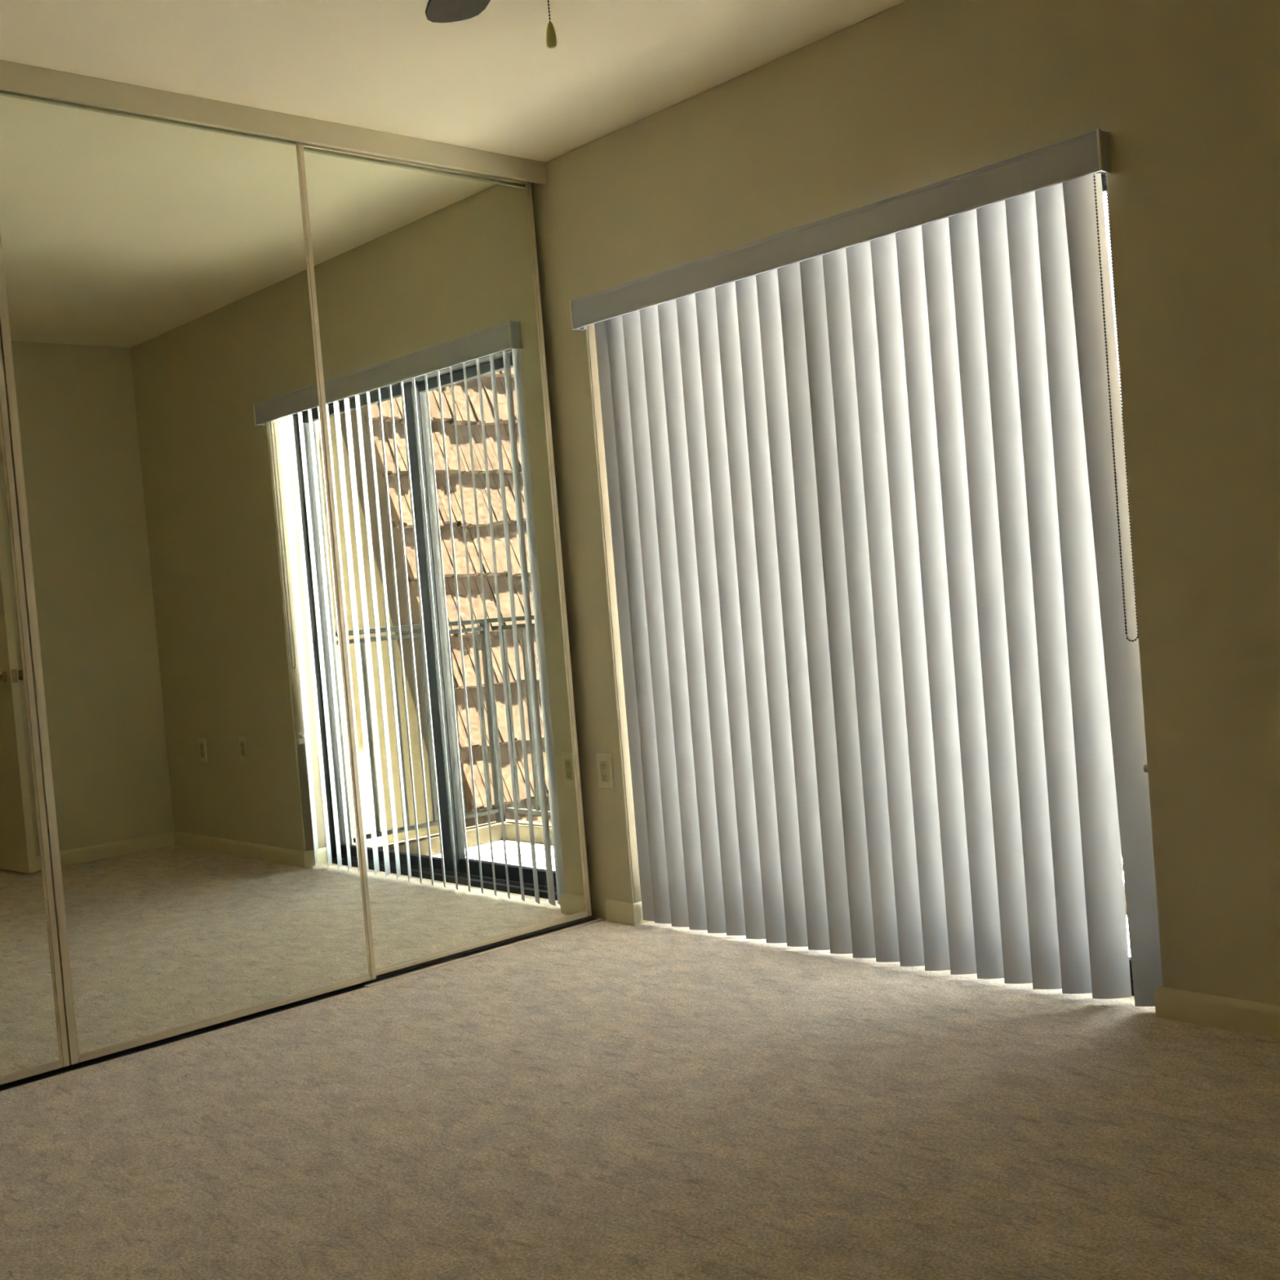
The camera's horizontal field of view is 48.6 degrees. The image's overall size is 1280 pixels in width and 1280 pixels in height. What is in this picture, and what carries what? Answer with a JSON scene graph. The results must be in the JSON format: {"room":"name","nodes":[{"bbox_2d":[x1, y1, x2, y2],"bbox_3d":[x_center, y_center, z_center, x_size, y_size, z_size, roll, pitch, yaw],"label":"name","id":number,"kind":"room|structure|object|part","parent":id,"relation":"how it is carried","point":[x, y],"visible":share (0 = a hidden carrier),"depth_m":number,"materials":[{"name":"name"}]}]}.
{"room":"empty bedroom","nodes":[
{"label":"empty bedroom","id":0,"kind":"room"},
{"bbox_2d":[0,0,908,162],"bbox_3d":[-0.407,-1.500,2.178,3.790,0.120,4.700,-6,2,-42],"label":"ceiling","id":1,"kind":"structure","parent":0,"point":[489,81],"depth_m":3.56,"materials":[{"name":"paint"}]},
{"bbox_2d":[425,0,556,48],"bbox_3d":[-0.113,-1.148,2.003,1.133,0.617,1.151,-6,2,-42],"label":"ceiling fan","id":2,"kind":"object","parent":1,"relation":"hanging from","point":[437,11],"visible":1,"depth_m":2.50,"materials":[{"name":"brown metal"}]},
{"bbox_3d":[-0.276,-1.120,2.365,0.115,0.024,0.419,-5,2,-19],"label":"blade","id":3,"kind":"part","parent":2,"relation":"part of","materials":[{"name":"brown wood"}]},
{"bbox_3d":[-0.135,-0.968,1.996,0.003,0.195,0.003,-6,2,-42],"label":"pull chain","id":4,"kind":"part","parent":2,"relation":"part of","materials":[{"name":"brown metal"}]},
{"bbox_3d":[-1.598,-1.361,3.375,3.455,0.040,0.050,-6,2,-42],"label":"track","id":5,"kind":"object","parent":1,"relation":"attached to","visible":0},
{"bbox_2d":[0,59,546,184],"bbox_3d":[-1.588,-1.347,3.339,3.500,0.068,0.016,-6,2,-42],"label":"trim","id":6,"kind":"structure","parent":5,"relation":"attached to","point":[17,77],"depth_m":3.83,"materials":[{"name":"paint"}]},
{"bbox_2d":[0,915,1279,1279],"bbox_3d":[-0.225,1.043,2.237,3.625,0.100,4.620,-6,2,-42],"label":"floor","id":7,"kind":"structure","parent":0,"point":[605,1100],"depth_m":2.74,"materials":[{"name":"beige carpet"}]},
{"bbox_2d":[0,917,604,1091],"bbox_3d":[-1.393,1.046,3.451,3.428,0.006,0.058,-6,2,-42],"label":"floor track","id":8,"kind":"object","parent":7,"relation":"on","point":[415,971],"visible":1,"depth_m":3.90,"materials":[{"name":"metal"}]},
{"bbox_2d":[0,337,69,1084],"bbox_3d":[-1.805,-0.123,3.118,0.863,2.394,0.014,-6,2,-42],"label":"mirror door","id":9,"kind":"structure","parent":8,"relation":"on","point":[33,1035],"depth_m":3.39,"materials":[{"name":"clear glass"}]},
{"bbox_3d":[-1.709,1.060,3.156,0.821,0.019,0.014,-6,2,-42],"label":"rail","id":10,"kind":"part","parent":9,"relation":"part of","materials":[{"name":"beige metal"}]},
{"bbox_2d":[0,89,376,1064],"bbox_3d":[-1.168,-0.193,3.703,0.864,2.394,0.014,-6,2,-42],"label":"mirror door","id":11,"kind":"structure","parent":8,"relation":"on","point":[160,334],"depth_m":3.67,"materials":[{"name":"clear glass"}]},
{"bbox_3d":[-1.072,0.990,3.741,0.822,0.019,0.014,-6,2,-42],"label":"rail","id":12,"kind":"part","parent":11,"relation":"part of","materials":[{"name":"beige metal"}]},
{"bbox_2d":[302,142,591,975],"bbox_3d":[-0.572,-0.256,4.272,0.858,2.378,0.014,-6,2,-42],"label":"mirror door","id":13,"kind":"structure","parent":8,"relation":"on","point":[428,293],"depth_m":4.26,"materials":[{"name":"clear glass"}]},
{"bbox_3d":[-0.667,-1.429,4.234,0.816,0.022,0.014,-6,2,-42],"label":"rail","id":14,"kind":"part","parent":13,"relation":"part of","materials":[{"name":"beige metal"}]},
{"bbox_3d":[-0.477,0.919,4.309,0.816,0.019,0.014,-6,2,-42],"label":"rail","id":15,"kind":"part","parent":13,"relation":"part of","materials":[{"name":"beige metal"}]},
{"bbox_2d":[530,0,1279,1005],"bbox_3d":[1.003,-0.319,3.418,0.240,2.540,4.700,-6,2,-42],"label":"wall","id":16,"kind":"structure","parent":0,"point":[911,95],"depth_m":3.12,"materials":[{"name":"paint"}]},
{"bbox_2d":[595,753,613,789],"bbox_3d":[-0.114,0.421,4.537,0.007,0.112,0.068,-6,2,-42],"label":"wall outlet","id":17,"kind":"object","parent":16,"relation":"attached to","point":[603,761],"visible":1,"depth_m":4.53,"materials":[{"name":"beige plastic"}]},
{"bbox_2d":[600,760,608,782],"bbox_3d":[-0.115,0.421,4.536,0.002,0.067,0.033,-6,2,-42],"label":"socket","id":18,"kind":"object","parent":17,"relation":"attached to","point":[603,764],"depth_m":4.53,"materials":[{"name":"plastic"}]},
{"bbox_2d":[604,899,650,925],"bbox_3d":[-0.017,0.867,4.570,0.130,0.068,0.138,-6,2,-42],"label":"baseboard","id":19,"kind":"structure","parent":16,"relation":"attached to","point":[620,912],"depth_m":4.51,"materials":[{"name":"paint"}]},
{"bbox_2d":[568,128,1162,1006],"bbox_3d":[0.509,-0.113,3.816,0.114,1.964,1.808,-6,2,-42],"label":"vertical blind","id":20,"kind":"object","parent":16,"relation":"attached to","point":[866,473],"visible":1,"depth_m":3.66,"materials":[{"name":"white plastic"}]},
{"bbox_3d":[1.067,-0.519,3.169,0.033,1.052,0.005,-5,2,-8],"label":"control chain","id":21,"kind":"part","parent":20,"relation":"part of","materials":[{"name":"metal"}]},
{"bbox_2d":[1096,171,1133,995],"bbox_3d":[0.629,-0.057,3.923,0.119,2.045,1.774,-6,2,-42],"label":"door","id":22,"kind":"structure","parent":16,"relation":"attached to","point":[1103,174],"depth_m":3.29,"materials":[{"name":"grey metal"}]},
{"bbox_3d":[0.629,-0.107,3.926,0.107,1.945,1.774,-6,2,-42],"label":"frame","id":23,"kind":"part","parent":22,"relation":"part of","materials":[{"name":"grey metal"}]},
{"bbox_3d":[0.837,-1.049,3.564,0.030,0.038,0.812,-6,2,-42],"label":"rail","id":24,"kind":"part","parent":22,"relation":"part of","materials":[{"name":"metal"}]},
{"bbox_3d":[0.988,0.801,3.624,0.030,0.050,0.812,-6,2,-42],"label":"rail","id":25,"kind":"part","parent":22,"relation":"part of","materials":[{"name":"metal"}]},
{"bbox_3d":[0.706,0.895,3.954,0.119,0.134,1.774,-6,2,-42],"label":"sill","id":26,"kind":"part","parent":22,"relation":"part of","materials":[{"name":"grey metal"}]},
{"bbox_2d":[1143,764,1147,773],"bbox_3d":[1.150,0.298,3.195,0.024,0.050,0.019,-6,2,-42],"label":"holder","id":27,"kind":"object","parent":16,"relation":"attached to","point":[1145,766],"visible":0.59,"depth_m":3.19,"materials":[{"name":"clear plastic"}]},
{"bbox_2d":[1154,986,1279,1039],"bbox_3d":[1.644,0.790,2.755,0.130,0.068,1.294,-6,2,-42],"label":"baseboard","id":28,"kind":"structure","parent":16,"relation":"attached to","point":[1261,1019],"depth_m":3.08,"materials":[{"name":"paint"}]},
{"label":"outside","id":29,"kind":"structure","parent":0,"visible":0},
{"bbox_2d":[1125,915,1130,956],"bbox_3d":[0.960,1.016,4.604,1.080,0.150,3.010,-6,2,-42],"label":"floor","id":30,"kind":"structure","parent":29,"point":[1129,951],"depth_m":4.31,"materials":[{"name":"concrete"}]},
{"bbox_2d":[1124,886,1127,915],"bbox_3d":[1.313,0.859,4.934,0.090,0.085,3.010,-6,2,-42],"label":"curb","id":31,"kind":"object","parent":30,"relation":"on","point":[1124,886],"depth_m":4.58,"materials":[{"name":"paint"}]}
]}

